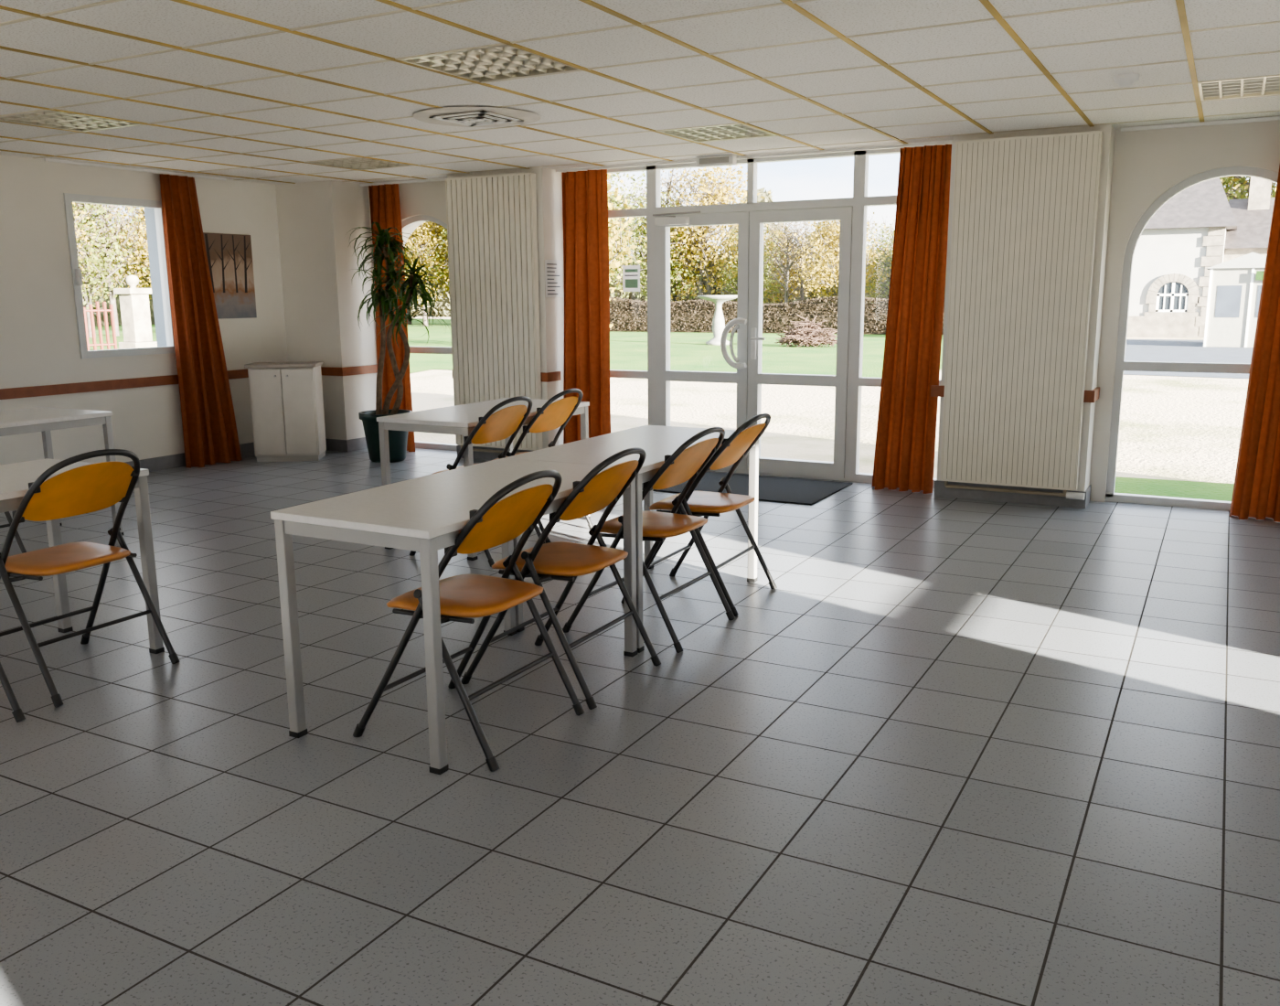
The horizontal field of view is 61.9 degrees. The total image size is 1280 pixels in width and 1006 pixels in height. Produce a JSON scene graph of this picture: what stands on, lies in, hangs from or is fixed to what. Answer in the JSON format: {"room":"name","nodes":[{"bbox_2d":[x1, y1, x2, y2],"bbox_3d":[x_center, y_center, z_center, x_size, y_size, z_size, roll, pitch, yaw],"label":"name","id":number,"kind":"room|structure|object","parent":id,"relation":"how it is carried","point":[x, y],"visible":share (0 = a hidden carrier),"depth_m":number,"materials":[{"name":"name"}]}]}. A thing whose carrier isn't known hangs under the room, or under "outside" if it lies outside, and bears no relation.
{"room":"community hall","nodes":[
{"label":"community hall","id":0,"kind":"room"},
{"bbox_2d":[0,154,287,465],"bbox_3d":[-5.781,-1.028,5.627,0.245,2.750,11.520,6,13,28],"label":"wall","id":1,"kind":"structure","parent":0,"point":[39,344],"depth_m":8.23,"materials":[{"name":"paint"}]},
{"bbox_2d":[63,192,175,358],"bbox_3d":[-4.152,-1.786,8.473,0.290,1.220,0.880,6,13,28],"label":"window","id":2,"kind":"structure","parent":1,"relation":"in","point":[69,198],"depth_m":8.33,"materials":[{"name":"white metal"}]},
{"bbox_2d":[0,369,248,399],"bbox_3d":[-5.774,-0.345,5.481,0.020,0.075,10.440,6,13,28],"label":"trim rail","id":3,"kind":"object","parent":1,"relation":"attached to","point":[147,381],"visible":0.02,"depth_m":8.26,"materials":[{"name":"brown wood"}]},
{"bbox_2d":[43,158,226,180],"bbox_3d":[-3.862,-2.594,8.293,0.172,0.020,1.643,6,13,28],"label":"rail","id":4,"kind":"object","parent":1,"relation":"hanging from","point":[45,159],"depth_m":8.28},
{"bbox_2d":[124,442,254,471],"bbox_3d":[-5.772,0.320,5.613,0.012,0.110,10.440,6,13,28],"label":"baseboard","id":5,"kind":"structure","parent":1,"relation":"attached to","point":[161,463],"depth_m":8.92,"materials":[{"name":"tile"}]},
{"bbox_2d":[202,232,256,319],"bbox_3d":[-3.585,-1.967,9.274,0.018,0.720,0.585,6,13,28],"label":"poster","id":6,"kind":"object","parent":1,"relation":"attached to","point":[229,256],"visible":0.74,"depth_m":9.31,"materials":[{"name":"paper"}]},
{"bbox_2d":[0,447,1279,1005],"bbox_3d":[-0.766,0.864,3.222,11.630,0.120,11.520,6,13,28],"label":"floor","id":7,"kind":"structure","parent":0,"point":[959,752],"depth_m":3.20,"materials":[{"name":"tile"}]},
{"bbox_2d":[0,661,25,722],"bbox_3d":[-2.449,0.331,3.446,0.590,0.880,0.519,6,13,28],"label":"folding chair","id":8,"kind":"object","parent":7,"relation":"on","point":[18,715],"visible":1,"depth_m":3.61,"materials":[{"name":"metal"}]},
{"bbox_2d":[0,511,26,553],"bbox_3d":[-3.669,-0.084,5.619,0.590,0.880,0.519,6,13,28],"label":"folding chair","id":9,"kind":"object","parent":7,"relation":"on","point":[7,514],"visible":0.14,"depth_m":5.78,"materials":[{"name":"metal"}]},
{"bbox_2d":[0,406,123,534],"bbox_3d":[-3.700,-0.089,5.966,0.650,0.745,1.290,6,13,28],"label":"table","id":10,"kind":"object","parent":7,"relation":"on","point":[44,420],"visible":0.56,"depth_m":6.17,"materials":[{"name":"laminate"}]},
{"bbox_2d":[0,458,164,653],"bbox_3d":[-2.503,0.316,3.844,0.640,0.745,1.280,6,13,28],"label":"table","id":11,"kind":"object","parent":7,"relation":"on","point":[15,478],"visible":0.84,"depth_m":4.22,"materials":[{"name":"laminate"}]},
{"bbox_2d":[0,448,180,706],"bbox_3d":[-2.165,0.221,3.997,0.590,0.880,0.519,5,12,27],"label":"folding chair","id":12,"kind":"object","parent":7,"relation":"on","point":[92,487],"visible":1,"depth_m":3.86,"materials":[{"name":"metal"}]},
{"bbox_2d":[244,361,326,461],"bbox_3d":[-3.072,-0.800,9.326,0.590,0.840,0.360,-1,11,-5],"label":"cupboard","id":13,"kind":"object","parent":7,"relation":"on","point":[287,401],"visible":1,"depth_m":9.17,"materials":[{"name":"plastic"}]},
{"bbox_2d":[344,222,454,462],"bbox_3d":[-1.959,-1.332,8.994,1.044,1.996,0.669,9,14,39],"label":"dracaena","id":14,"kind":"object","parent":7,"relation":"on","point":[398,440],"visible":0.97,"depth_m":8.97,"materials":[{"name":"green plant"}]},
{"bbox_2d":[270,458,637,774],"bbox_3d":[-0.577,0.312,3.782,0.630,0.745,1.235,6,13,28],"label":"table","id":15,"kind":"object","parent":7,"relation":"on","point":[426,515],"visible":0.85,"depth_m":3.38,"materials":[{"name":"laminate"}]},
{"bbox_2d":[352,469,584,771],"bbox_3d":[-0.557,0.312,3.466,0.590,0.880,0.519,6,13,28],"label":"folding chair","id":16,"kind":"object","parent":7,"relation":"on","point":[468,595],"visible":0.91,"depth_m":3.34,"materials":[{"name":"metal"}]},
{"bbox_2d":[409,395,545,566],"bbox_3d":[-0.895,-0.156,5.876,0.590,0.880,0.519,6,13,28],"label":"folding chair","id":17,"kind":"object","parent":7,"relation":"on","point":[499,425],"visible":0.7,"depth_m":5.67,"materials":[{"name":"metal"}]},
{"bbox_2d":[376,397,590,560],"bbox_3d":[-0.881,-0.186,6.344,0.630,0.745,1.230,6,13,28],"label":"table","id":18,"kind":"object","parent":7,"relation":"on","point":[461,420],"visible":0.55,"depth_m":5.92,"materials":[{"name":"laminate"}]},
{"bbox_2d":[490,388,593,543],"bbox_3d":[-0.642,-0.243,6.310,0.590,0.880,0.519,5,12,26],"label":"folding chair","id":19,"kind":"object","parent":7,"relation":"on","point":[549,417],"visible":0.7,"depth_m":6.11,"materials":[{"name":"metal"}]},
{"bbox_2d":[460,447,661,709],"bbox_3d":[-0.286,0.218,3.935,0.590,0.880,0.519,5,12,28],"label":"folding chair","id":20,"kind":"object","parent":7,"relation":"on","point":[564,560],"visible":0.96,"depth_m":3.80,"materials":[{"name":"metal"}]},
{"bbox_2d":[504,425,758,652],"bbox_3d":[0.015,0.099,4.850,0.630,0.745,1.235,6,13,28],"label":"table","id":21,"kind":"object","parent":7,"relation":"on","point":[657,442],"visible":0.44,"depth_m":4.66,"materials":[{"name":"laminate"}]},
{"bbox_2d":[562,426,735,652],"bbox_3d":[0.046,0.103,4.512,0.590,0.880,0.519,6,13,29],"label":"folding chair","id":22,"kind":"object","parent":7,"relation":"on","point":[684,464],"visible":0.87,"depth_m":4.38,"materials":[{"name":"metal"}]},
{"bbox_2d":[642,413,777,616],"bbox_3d":[0.295,0.009,4.981,0.590,0.880,0.519,5,12,27],"label":"folding chair","id":23,"kind":"object","parent":7,"relation":"on","point":[733,449],"visible":0.91,"depth_m":4.84,"materials":[{"name":"metal"}]},
{"bbox_2d":[641,471,853,505],"bbox_3d":[0.536,-0.147,7.998,1.890,0.012,0.900,6,13,28],"label":"door mat","id":24,"kind":"object","parent":7,"relation":"on","point":[770,488],"visible":0.51,"depth_m":7.77,"materials":[{"name":"carpet"}]},
{"bbox_2d":[0,0,1279,184],"bbox_3d":[-0.764,-1.570,2.850,11.190,0.001,11.220,6,13,28],"label":"ceiling","id":25,"kind":"structure","parent":0,"point":[405,34],"depth_m":4.94,"materials":[{"name":"tile"}]},
{"bbox_2d":[0,109,139,131],"bbox_3d":[-3.283,-2.229,6.114,0.580,0.089,0.580,6,13,28],"label":"ceiling light troffer","id":26,"kind":"object","parent":25,"relation":"in","point":[52,119],"depth_m":6.16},
{"bbox_2d":[159,173,241,468],"bbox_3d":[-3.658,-1.501,8.945,0.163,2.371,0.513,6,13,28],"label":"curtain","id":27,"kind":"object","parent":25,"relation":"hanging from","point":[208,421],"depth_m":8.90,"materials":[{"name":"orange fabric"}]},
{"bbox_2d":[308,157,412,170],"bbox_3d":[-2.136,-2.642,8.181,0.580,0.089,0.580,6,13,28],"label":"ceiling light troffer","id":28,"kind":"object","parent":25,"relation":"in","point":[361,163],"depth_m":8.24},
{"bbox_2d":[359,177,447,186],"bbox_3d":[-2.074,-2.809,9.322,1.084,0.020,0.177,6,13,28],"label":"rail","id":29,"kind":"object","parent":25,"relation":"hanging from","point":[443,178],"depth_m":9.39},
{"bbox_2d":[368,183,415,451],"bbox_3d":[-2.248,-1.654,9.669,0.450,2.371,0.145,6,13,28],"label":"curtain","id":30,"kind":"object","parent":29,"relation":"hanging from","point":[384,199],"depth_m":9.63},
{"bbox_2d":[412,106,540,127],"bbox_3d":[-0.926,-2.183,6.080,0.720,0.020,0.720,6,13,28],"label":"ceiling vent","id":31,"kind":"object","parent":25,"relation":"in","point":[451,116],"visible":1,"depth_m":6.01,"materials":[{"name":"white plastic"}]},
{"bbox_2d":[399,44,582,82],"bbox_3d":[-0.649,-1.974,4.703,0.580,0.089,0.580,6,13,28],"label":"ceiling light troffer","id":32,"kind":"object","parent":25,"relation":"in","point":[505,61],"depth_m":4.73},
{"bbox_2d":[561,169,610,443],"bbox_3d":[-0.445,-1.486,8.735,0.474,2.371,0.149,6,13,28],"label":"curtain","id":33,"kind":"object","parent":25,"relation":"hanging from","point":[586,358],"depth_m":8.70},
{"bbox_2d":[554,159,695,172],"bbox_3d":[-0.135,-2.622,8.284,1.317,0.020,0.177,6,13,28],"label":"rail","id":34,"kind":"object","parent":25,"relation":"hanging from","point":[692,160],"depth_m":8.34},
{"bbox_2d":[0,0,1279,183],"bbox_3d":[-0.799,-1.564,2.784,11.090,0.026,10.970,6,13,28],"label":"grid","id":35,"kind":"object","parent":25,"relation":"attached to","point":[1180,5],"visible":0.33,"depth_m":5.16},
{"bbox_2d":[695,154,736,167],"bbox_3d":[0.566,-2.538,7.930,0.300,0.070,0.085,6,13,28],"label":"emergency light","id":36,"kind":"object","parent":25,"relation":"attached to","point":[726,159],"visible":1,"depth_m":7.89,"materials":[{"name":"white plastic"}]},
{"bbox_2d":[657,123,777,142],"bbox_3d":[0.499,-2.387,6.770,0.580,0.089,0.580,6,13,28],"label":"ceiling light troffer","id":37,"kind":"object","parent":25,"relation":"in","point":[741,131],"depth_m":6.82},
{"bbox_2d":[736,140,951,159],"bbox_3d":[1.388,-2.474,7.468,1.575,0.020,0.177,6,13,28],"label":"rail","id":38,"kind":"object","parent":25,"relation":"hanging from","point":[940,142],"depth_m":7.51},
{"bbox_2d":[871,144,951,493],"bbox_3d":[1.884,-1.258,7.472,0.457,2.371,0.170,6,13,28],"label":"curtain","id":39,"kind":"object","parent":25,"relation":"hanging from","point":[907,416],"depth_m":7.46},
{"bbox_2d":[1113,73,1139,86],"bbox_3d":[2.314,-2.008,5.083,0.110,0.045,0.110,6,13,28],"label":"smoke detector","id":40,"kind":"object","parent":25,"relation":"attached to","point":[1123,80],"visible":1,"depth_m":5.05,"materials":[{"name":"white plastic"}]},
{"bbox_2d":[1197,75,1279,101],"bbox_3d":[3.134,-2.132,5.358,0.580,0.089,0.580,6,13,28],"label":"ceiling light troffer","id":41,"kind":"object","parent":25,"relation":"in","point":[1266,86],"depth_m":5.45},
{"bbox_2d":[275,120,1279,501],"bbox_3d":[1.764,-1.471,7.586,11.090,2.750,0.780,6,13,28],"label":"wall","id":42,"kind":"structure","parent":0,"point":[322,300],"depth_m":8.76,"materials":[{"name":"paint"}]},
{"bbox_2d":[401,214,458,450],"bbox_3d":[-1.928,-1.546,9.788,1.100,2.110,0.070,6,13,28],"label":"window","id":43,"kind":"structure","parent":42,"relation":"in","point":[407,223],"depth_m":9.76,"materials":[{"name":"white metal"}]},
{"bbox_2d":[445,172,543,453],"bbox_3d":[-1.193,-1.538,8.921,0.912,2.293,0.085,6,13,28],"label":"radiator","id":44,"kind":"object","parent":42,"relation":"attached to","point":[492,234],"visible":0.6,"depth_m":8.84,"materials":[{"name":"metal"}]},
{"bbox_2d":[544,259,563,297],"bbox_3d":[-0.706,-1.846,8.795,0.006,0.300,0.250,6,13,28],"label":"paper notice","id":45,"kind":"object","parent":42,"relation":"attached to","point":[553,268],"visible":1,"depth_m":8.79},
{"bbox_2d":[325,437,1091,508],"bbox_3d":[-0.079,-0.337,8.742,6.973,0.110,0.482,5,12,26],"label":"baseboard","id":46,"kind":"structure","parent":42,"relation":"attached to","point":[357,443],"depth_m":7.30,"materials":[{"name":"tile"}]},
{"bbox_2d":[320,364,1099,402],"bbox_3d":[-0.122,-0.986,8.532,6.970,0.075,0.480,6,13,28],"label":"trim rail","id":47,"kind":"object","parent":42,"relation":"attached to","point":[1090,396],"visible":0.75,"depth_m":8.94,"materials":[{"name":"brown wood"}]},
{"bbox_2d":[563,143,951,488],"bbox_3d":[0.809,-1.426,8.287,3.220,2.408,0.080,6,13,28],"label":"door frame","id":48,"kind":"structure","parent":42,"relation":"in","point":[860,201],"depth_m":7.99,"materials":[{"name":"white metal"}]},
{"bbox_2d":[622,265,639,291],"bbox_3d":[-0.070,-1.823,8.679,0.160,0.210,0.002,6,13,28],"label":"notice","id":49,"kind":"object","parent":48,"relation":"attached to","point":[631,273],"visible":1,"depth_m":8.68,"materials":[{"name":"white paper"}]},
{"bbox_2d":[652,210,749,470],"bbox_3d":[0.470,-1.264,8.410,0.807,2.007,0.228,6,13,28],"label":"door","id":50,"kind":"structure","parent":48,"relation":"attached to","point":[663,223],"depth_m":8.40,"materials":[{"name":"white metal"}]},
{"bbox_2d":[729,206,853,478],"bbox_3d":[1.127,-1.198,8.104,0.929,1.985,0.150,6,13,28],"label":"door","id":51,"kind":"structure","parent":48,"relation":"attached to","point":[836,469],"depth_m":8.08,"materials":[{"name":"white metal"}]},
{"bbox_2d":[939,130,1102,500],"bbox_3d":[2.478,-1.183,6.954,0.922,2.293,0.085,6,13,28],"label":"radiator","id":52,"kind":"object","parent":42,"relation":"attached to","point":[1024,218],"visible":1,"depth_m":6.91,"materials":[{"name":"metal"}]},
{"bbox_2d":[1105,166,1278,510],"bbox_3d":[3.667,-1.020,6.788,1.160,2.140,0.070,6,13,28],"label":"window","id":53,"kind":"structure","parent":42,"relation":"in","point":[1121,365],"depth_m":6.95,"materials":[{"name":"white metal"}]},
{"bbox_2d":[1120,116,1279,131],"bbox_3d":[3.351,-2.284,6.416,0.853,0.020,0.177,6,13,28],"label":"rail","id":54,"kind":"object","parent":42,"relation":"hanging from","point":[1212,122],"depth_m":6.46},
{"bbox_2d":[1126,226,1226,338],"bbox_3d":[17.784,-7.443,36.209,3.460,3.360,7.060,6,13,28],"label":"wall","id":55,"kind":"structure","parent":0,"point":[1170,277],"depth_m":33.02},
{"bbox_2d":[1143,176,1271,230],"bbox_3d":[18.185,-10.162,35.478,4.930,2.350,7.600,6,13,28],"label":"house roof","id":56,"kind":"structure","parent":55,"relation":"on","point":[1205,204],"depth_m":33.17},
{"bbox_2d":[1229,164,1279,522],"bbox_3d":[3.908,-1.058,6.368,0.488,2.371,0.160,6,13,28],"label":"curtain","id":57,"kind":"object","parent":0,"point":[1256,486],"depth_m":6.52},
{"label":"outside","id":58,"kind":"structure","parent":0,"visible":0},
{"bbox_2d":[410,316,1248,483],"bbox_3d":[14.353,-3.732,26.119,180.000,0.001,180.000,6,13,28],"label":"gravel ground","id":59,"kind":"structure","parent":58,"point":[1172,427],"depth_m":12.74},
{"bbox_2d":[763,225,825,303],"bbox_3d":[6.587,-10.658,50.187,4.390,4.494,4.008,1,11,9],"label":"autumn tree","id":60,"kind":"object","parent":59,"relation":"on","point":[767,241],"visible":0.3,"depth_m":49.72,"materials":[{"name":"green plant"}]},
{"bbox_2d":[773,221,829,300],"bbox_3d":[7.401,-10.565,48.452,3.399,4.960,3.745,-1,11,-3],"label":"autumn tree","id":61,"kind":"object","parent":59,"relation":"on","point":[802,293],"visible":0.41,"depth_m":47.93,"materials":[{"name":"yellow plant"}]},
{"bbox_2d":[410,175,1247,316],"bbox_3d":[5.858,-15.277,65.584,70.646,8.274,3.877,6,13,28],"label":"woodland","id":62,"kind":"object","parent":59,"relation":"on","point":[443,312],"visible":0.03,"depth_m":64.74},
{"bbox_2d":[812,216,888,296],"bbox_3d":[9.093,-10.204,46.805,3.327,4.856,3.666,10,15,43],"label":"autumn tree","id":63,"kind":"object","parent":59,"relation":"on","point":[869,224],"visible":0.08,"depth_m":46.68,"materials":[{"name":"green plant"}]},
{"bbox_2d":[864,216,895,303],"bbox_3d":[10.646,-9.847,45.416,4.420,4.666,3.898,-4,12,-18],"label":"autumn tree","id":64,"kind":"object","parent":59,"relation":"on","point":[889,271],"visible":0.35,"depth_m":45.02,"materials":[{"name":"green plant"}]},
{"bbox_2d":[1219,175,1276,202],"bbox_3d":[24.369,-12.281,42.323,8.976,10.422,7.915,10,15,42],"label":"autumn tree","id":65,"kind":"object","parent":59,"relation":"on","point":[1228,187],"visible":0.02,"depth_m":41.92,"materials":[{"name":"green plant"}]},
{"bbox_2d":[1223,197,1274,262],"bbox_3d":[21.844,-7.602,34.249,5.750,4.360,5.100,6,13,28],"label":"house wing","id":66,"kind":"object","parent":59,"relation":"on","point":[1252,233],"visible":0.33,"depth_m":33.56},
{"bbox_2d":[1231,175,1277,197],"bbox_3d":[26.773,-11.406,40.811,8.215,9.252,7.501,-9,14,-38],"label":"autumn tree","id":67,"kind":"object","parent":59,"relation":"on","point":[1234,179],"visible":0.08,"depth_m":41.41,"materials":[{"name":"green plant"}]},
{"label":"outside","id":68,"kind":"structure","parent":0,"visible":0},
{"bbox_2d":[88,318,1234,501],"bbox_3d":[-17.537,-7.706,47.698,83.000,0.001,51.950,6,13,28],"label":"lawn","id":69,"kind":"structure","parent":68,"point":[628,350],"depth_m":24.65,"materials":[{"name":"green plant"}]},
{"bbox_2d":[72,202,98,287],"bbox_3d":[-21.090,-8.632,36.830,4.928,6.078,5.397,-7,13,-31],"label":"autumn tree","id":70,"kind":"object","parent":69,"relation":"on","point":[76,212],"visible":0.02,"depth_m":37.85,"materials":[{"name":"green plant"}]},
{"bbox_2d":[73,202,114,287],"bbox_3d":[-21.358,-9.096,37.543,4.183,6.715,4.609,3,11,15],"label":"autumn tree","id":71,"kind":"object","parent":69,"relation":"on","point":[88,211],"visible":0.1,"depth_m":38.31,"materials":[{"name":"green plant"}]},
{"bbox_2d":[83,301,117,350],"bbox_3d":[-15.725,-3.979,24.962,6.550,1.378,0.070,-11,15,-42],"label":"picket fence","id":72,"kind":"object","parent":69,"relation":"on","point":[98,310],"visible":0.3,"depth_m":26.91,"materials":[{"name":"white paint"}]},
{"bbox_2d":[73,202,135,298],"bbox_3d":[-21.509,-9.741,39.294,4.555,7.312,5.018,4,12,23],"label":"autumn tree","id":73,"kind":"object","parent":69,"relation":"on","point":[82,206],"visible":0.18,"depth_m":39.89,"materials":[{"name":"green plant"}]},
{"bbox_2d":[78,202,141,308],"bbox_3d":[-22.581,-10.016,42.846,5.279,6.511,5.782,-4,12,-18],"label":"autumn tree","id":74,"kind":"object","parent":69,"relation":"on","point":[110,214],"visible":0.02,"depth_m":43.41,"materials":[{"name":"green plant"}]},
{"bbox_2d":[72,202,150,337],"bbox_3d":[-20.943,-9.941,39.720,5.723,7.536,6.491,-1,11,-4],"label":"autumn tree","id":75,"kind":"object","parent":69,"relation":"on","point":[87,294],"visible":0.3,"depth_m":39.64,"materials":[{"name":"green plant"}]},
{"bbox_2d":[78,202,149,336],"bbox_3d":[-20.944,-9.930,41.166,4.774,6.956,4.334,-6,12,-24],"label":"autumn tree","id":76,"kind":"object","parent":69,"relation":"on","point":[112,301],"visible":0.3,"depth_m":41.11,"materials":[{"name":"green plant"}]},
{"bbox_2d":[84,222,155,326],"bbox_3d":[-30.269,-12.577,56.117,3.800,7.031,40.610,5,12,25],"label":"woodland","id":77,"kind":"object","parent":69,"relation":"on","point":[99,299],"visible":0.02,"depth_m":57.27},
{"bbox_2d":[88,205,151,295],"bbox_3d":[-19.611,-10.282,44.104,5.273,6.504,5.775,8,14,37],"label":"autumn tree","id":78,"kind":"object","parent":69,"relation":"on","point":[136,269],"visible":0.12,"depth_m":43.42,"materials":[{"name":"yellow plant"}]},
{"bbox_2d":[106,205,148,264],"bbox_3d":[-19.308,-10.272,43.968,4.479,6.526,4.065,4,12,22],"label":"autumn tree","id":79,"kind":"object","parent":69,"relation":"on","point":[107,206],"visible":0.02,"depth_m":43.17,"materials":[{"name":"green plant"}]},
{"bbox_2d":[107,206,151,287],"bbox_3d":[-17.990,-9.990,42.398,5.318,6.560,5.825,0,11,0],"label":"autumn tree","id":80,"kind":"object","parent":69,"relation":"on","point":[141,216],"visible":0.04,"depth_m":41.15,"materials":[{"name":"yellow plant"}]},
{"bbox_2d":[113,274,157,348],"bbox_3d":[-12.902,-4.801,27.333,0.672,2.038,0.672,6,13,28],"label":"gate pillar","id":81,"kind":"structure","parent":69,"relation":"on","point":[133,301],"depth_m":27.15,"materials":[{"name":"stone"}]},
{"bbox_2d":[118,209,151,298],"bbox_3d":[-21.595,-11.081,49.117,5.010,6.180,5.488,1,11,7],"label":"autumn tree","id":82,"kind":"object","parent":69,"relation":"on","point":[139,209],"visible":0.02,"depth_m":48.55,"materials":[{"name":"green plant"}]},
{"bbox_2d":[403,229,445,288],"bbox_3d":[-12.402,-11.709,51.718,5.937,6.266,5.234,-2,11,-9],"label":"autumn tree","id":83,"kind":"object","parent":69,"relation":"on","point":[415,229],"visible":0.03,"depth_m":50.90,"materials":[{"name":"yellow plant"}]},
{"bbox_2d":[405,229,445,287],"bbox_3d":[-12.506,-12.078,52.647,5.898,6.642,5.385,-2,11,-6],"label":"autumn tree","id":84,"kind":"object","parent":69,"relation":"on","point":[426,229],"visible":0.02,"depth_m":52.01,"materials":[{"name":"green plant"}]},
{"bbox_2d":[403,221,449,326],"bbox_3d":[-10.427,-11.616,51.525,5.989,6.131,5.468,3,12,17],"label":"autumn tree","id":85,"kind":"object","parent":69,"relation":"on","point":[430,234],"visible":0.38,"depth_m":51.01,"materials":[{"name":"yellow plant"}]},
{"bbox_2d":[405,222,447,324],"bbox_3d":[-11.930,-12.527,54.842,6.515,6.670,5.949,1,11,9],"label":"autumn tree","id":86,"kind":"object","parent":69,"relation":"on","point":[408,310],"visible":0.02,"depth_m":55.29,"materials":[{"name":"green plant"}]},
{"bbox_2d":[413,228,448,299],"bbox_3d":[-7.434,-12.359,52.008,6.144,7.355,6.968,0,11,3],"label":"autumn tree","id":87,"kind":"object","parent":69,"relation":"on","point":[434,267],"visible":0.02,"depth_m":50.23,"materials":[{"name":"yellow plant"}]},
{"bbox_2d":[416,222,448,295],"bbox_3d":[-8.466,-12.638,54.223,6.308,7.073,6.909,3,12,19],"label":"autumn tree","id":88,"kind":"object","parent":69,"relation":"on","point":[446,257],"visible":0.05,"depth_m":52.50,"materials":[{"name":"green plant"}]},
{"bbox_2d":[423,227,448,288],"bbox_3d":[-7.875,-11.855,52.410,6.075,6.220,5.547,-4,12,-19],"label":"autumn tree","id":89,"kind":"object","parent":69,"relation":"on","point":[437,228],"visible":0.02,"depth_m":52.45,"materials":[{"name":"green plant"}]},
{"bbox_2d":[608,195,639,272],"bbox_3d":[-3.420,-11.447,47.272,7.153,7.323,6.531,7,13,32],"label":"autumn tree","id":90,"kind":"object","parent":69,"relation":"on","point":[613,253],"visible":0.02,"depth_m":45.91,"materials":[{"name":"green plant"}]},
{"bbox_2d":[607,173,646,328],"bbox_3d":[-1.877,-7.139,28.011,4.932,6.224,4.550,-10,15,-40],"label":"autumn tree","id":91,"kind":"object","parent":69,"relation":"on","point":[615,263],"visible":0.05,"depth_m":27.91,"materials":[{"name":"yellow plant"}]},
{"bbox_2d":[607,170,683,300],"bbox_3d":[-1.972,-11.875,47.447,6.741,8.070,7.646,-9,14,-36],"label":"autumn tree","id":92,"kind":"object","parent":69,"relation":"on","point":[613,200],"visible":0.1,"depth_m":46.71,"materials":[{"name":"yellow plant"}]},
{"bbox_2d":[609,181,701,301],"bbox_3d":[0.494,-11.229,48.261,5.387,6.449,6.110,-1,11,-2],"label":"autumn tree","id":93,"kind":"object","parent":69,"relation":"on","point":[644,233],"visible":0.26,"depth_m":47.46,"materials":[{"name":"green plant"}]},
{"bbox_2d":[623,168,710,299],"bbox_3d":[0.975,-11.919,48.863,4.712,7.563,5.191,6,13,28],"label":"autumn tree","id":94,"kind":"object","parent":69,"relation":"on","point":[667,186],"visible":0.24,"depth_m":48.55,"materials":[{"name":"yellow plant"}]},
{"bbox_2d":[620,203,728,301],"bbox_3d":[1.730,-11.493,51.043,5.746,5.883,5.247,1,11,7],"label":"autumn tree","id":95,"kind":"object","parent":69,"relation":"on","point":[681,286],"visible":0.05,"depth_m":51.04,"materials":[{"name":"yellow plant"}]},
{"bbox_2d":[629,164,791,296],"bbox_3d":[3.134,-11.493,47.305,7.128,7.298,6.509,1,11,5],"label":"autumn tree","id":96,"kind":"object","parent":69,"relation":"on","point":[709,284],"visible":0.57,"depth_m":46.85,"materials":[{"name":"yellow plant"}]},
{"bbox_2d":[661,170,769,303],"bbox_3d":[3.098,-11.327,47.286,5.265,6.974,4.779,0,11,4],"label":"autumn tree","id":97,"kind":"object","parent":69,"relation":"on","point":[701,282],"visible":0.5,"depth_m":47.13,"materials":[{"name":"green plant"}]},
{"bbox_2d":[697,295,737,345],"bbox_3d":[2.253,-5.251,30.674,1.200,1.400,1.200,6,13,28],"label":"birdbath","id":98,"kind":"object","parent":69,"relation":"on","point":[718,321],"visible":0.91,"depth_m":30.52,"materials":[{"name":"stone"}]},
{"bbox_2d":[711,224,797,303],"bbox_3d":[4.911,-10.092,46.731,3.953,4.732,4.484,-2,11,-7],"label":"autumn tree","id":99,"kind":"object","parent":69,"relation":"on","point":[735,279],"visible":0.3,"depth_m":46.17,"materials":[{"name":"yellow plant"}]},
{"bbox_2d":[609,296,944,335],"bbox_3d":[4.519,-7.004,39.592,17.564,1.379,1.149,6,13,28],"label":"hedge","id":100,"kind":"object","parent":69,"relation":"on","point":[691,315],"visible":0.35,"depth_m":39.59,"materials":[{"name":"brown plant"}]},
{"bbox_2d":[763,221,833,303],"bbox_3d":[6.349,-9.620,44.361,3.542,4.692,3.215,3,12,17],"label":"autumn tree","id":101,"kind":"object","parent":69,"relation":"on","point":[788,265],"visible":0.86,"depth_m":44.40,"materials":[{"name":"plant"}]},
{"bbox_2d":[774,315,837,347],"bbox_3d":[4.613,-4.710,29.215,1.967,0.848,1.352,6,13,28],"label":"branches","id":102,"kind":"object","parent":69,"relation":"on","point":[814,336],"visible":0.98,"depth_m":29.01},
{"bbox_2d":[788,212,892,303],"bbox_3d":[8.039,-9.291,42.447,4.243,4.758,4.647,7,13,34],"label":"autumn tree","id":103,"kind":"object","parent":69,"relation":"on","point":[829,246],"visible":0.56,"depth_m":42.09,"materials":[{"name":"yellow plant"}]},
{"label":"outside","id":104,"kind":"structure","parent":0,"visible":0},
{"bbox_2d":[1123,338,1253,378],"bbox_3d":[16.408,-2.995,22.223,16.600,0.001,17.000,6,13,28],"label":"asphalt path","id":105,"kind":"structure","parent":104,"point":[1166,350],"depth_m":24.47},
{"bbox_2d":[1203,252,1266,347],"bbox_3d":[15.983,-5.359,28.070,2.050,2.400,2.720,6,13,28],"label":"shed","id":106,"kind":"object","parent":105,"relation":"on","point":[1234,284],"visible":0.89,"depth_m":27.20,"materials":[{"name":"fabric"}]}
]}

